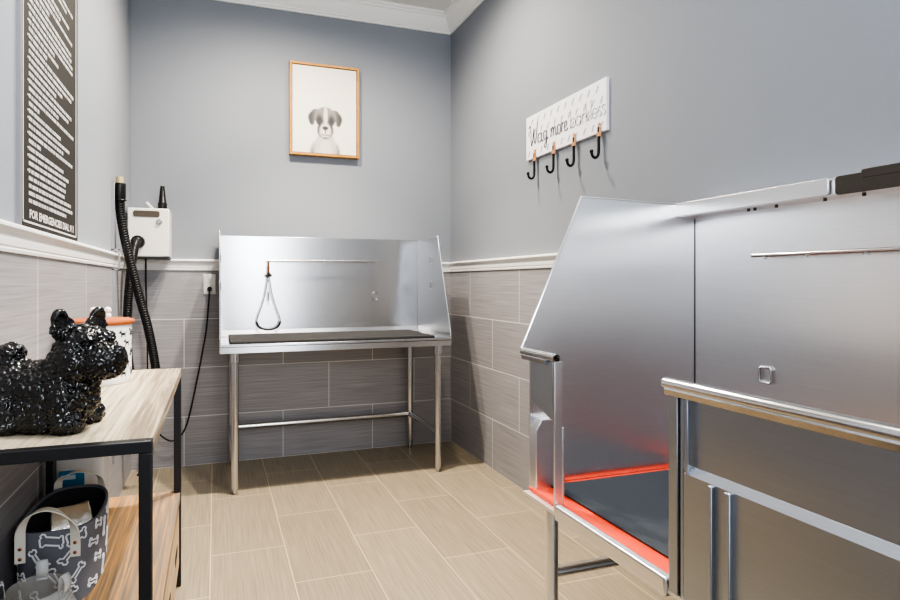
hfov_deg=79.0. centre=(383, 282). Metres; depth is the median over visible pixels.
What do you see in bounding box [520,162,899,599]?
tub
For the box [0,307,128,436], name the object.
dog figurine
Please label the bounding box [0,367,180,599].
console table
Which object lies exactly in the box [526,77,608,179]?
board
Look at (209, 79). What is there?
wall
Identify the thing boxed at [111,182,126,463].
bracket
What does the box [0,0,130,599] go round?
wall
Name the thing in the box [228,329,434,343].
rubber mat
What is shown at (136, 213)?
grille
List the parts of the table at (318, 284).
panel, leg, leg, panel, tie rail, leg, panel, leg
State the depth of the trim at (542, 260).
3.12 m
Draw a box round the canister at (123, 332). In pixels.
[100,324,131,386]
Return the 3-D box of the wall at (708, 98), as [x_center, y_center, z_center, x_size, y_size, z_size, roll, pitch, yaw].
[1.318,-0.380,1.397,0.100,3.050,5.288,0,0,-17]
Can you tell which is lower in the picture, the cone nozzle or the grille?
the grille
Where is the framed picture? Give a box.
[289,60,358,159]
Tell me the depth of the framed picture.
3.60 m
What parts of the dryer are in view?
power cord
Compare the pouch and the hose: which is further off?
the hose
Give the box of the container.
[56,456,108,519]
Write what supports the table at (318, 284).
on the floor
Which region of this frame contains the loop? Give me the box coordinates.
[256,261,280,330]
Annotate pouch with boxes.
[48,501,93,530]
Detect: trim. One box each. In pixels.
[0,219,126,268]
[136,259,449,271]
[215,0,449,34]
[444,0,483,34]
[449,253,557,271]
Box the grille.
[133,210,159,216]
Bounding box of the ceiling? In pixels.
[381,0,452,10]
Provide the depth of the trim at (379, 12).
3.68 m
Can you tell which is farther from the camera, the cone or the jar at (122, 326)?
the jar at (122, 326)
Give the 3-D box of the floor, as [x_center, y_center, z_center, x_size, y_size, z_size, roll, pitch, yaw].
[0.247,1.195,1.117,2.312,0.100,5.388,0,0,-17]
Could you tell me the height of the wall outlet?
0.126 m
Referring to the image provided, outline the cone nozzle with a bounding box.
[158,186,166,208]
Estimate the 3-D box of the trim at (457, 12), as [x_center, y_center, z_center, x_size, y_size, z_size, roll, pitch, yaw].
[1.227,-1.846,1.371,0.095,0.118,5.291,0,0,-17]
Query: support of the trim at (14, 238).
attached to the wall at (32, 288)
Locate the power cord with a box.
[160,287,211,441]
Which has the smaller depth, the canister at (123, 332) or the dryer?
the canister at (123, 332)
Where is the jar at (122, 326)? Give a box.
[73,307,134,386]
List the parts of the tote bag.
handle, handle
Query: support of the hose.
attached to the dryer
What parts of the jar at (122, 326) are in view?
bone knob, lid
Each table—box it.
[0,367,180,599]
[219,230,450,494]
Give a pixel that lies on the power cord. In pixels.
(209, 289)
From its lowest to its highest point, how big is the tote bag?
0.262 m
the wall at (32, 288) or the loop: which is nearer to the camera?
the wall at (32, 288)
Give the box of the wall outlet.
[203,274,215,293]
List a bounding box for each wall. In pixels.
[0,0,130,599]
[130,0,450,470]
[451,0,899,489]
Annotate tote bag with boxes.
[14,469,108,599]
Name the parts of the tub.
leg, panel, sill, plate, panel, panel, tie rail, plate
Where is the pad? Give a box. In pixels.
[551,470,668,558]
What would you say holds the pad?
on the bath mat at (547, 494)
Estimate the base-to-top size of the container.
0.325 m
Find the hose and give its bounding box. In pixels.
[115,176,159,368]
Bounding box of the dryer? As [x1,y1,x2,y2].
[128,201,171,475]
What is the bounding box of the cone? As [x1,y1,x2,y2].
[0,559,71,599]
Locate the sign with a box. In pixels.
[16,0,77,241]
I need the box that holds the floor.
[120,441,676,599]
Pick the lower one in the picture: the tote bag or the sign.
the tote bag
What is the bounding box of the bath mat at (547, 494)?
[529,468,668,573]
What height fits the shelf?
0.030 m
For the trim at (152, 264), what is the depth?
3.35 m
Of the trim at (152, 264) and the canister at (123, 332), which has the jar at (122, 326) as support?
the canister at (123, 332)
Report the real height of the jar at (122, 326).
0.244 m
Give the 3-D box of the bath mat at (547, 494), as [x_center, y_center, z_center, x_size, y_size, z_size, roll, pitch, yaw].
[0.979,0.638,1.084,0.656,0.014,1.450,0,0,-17]
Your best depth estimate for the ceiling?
3.69 m
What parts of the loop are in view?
cord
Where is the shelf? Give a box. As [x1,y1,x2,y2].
[17,491,179,599]

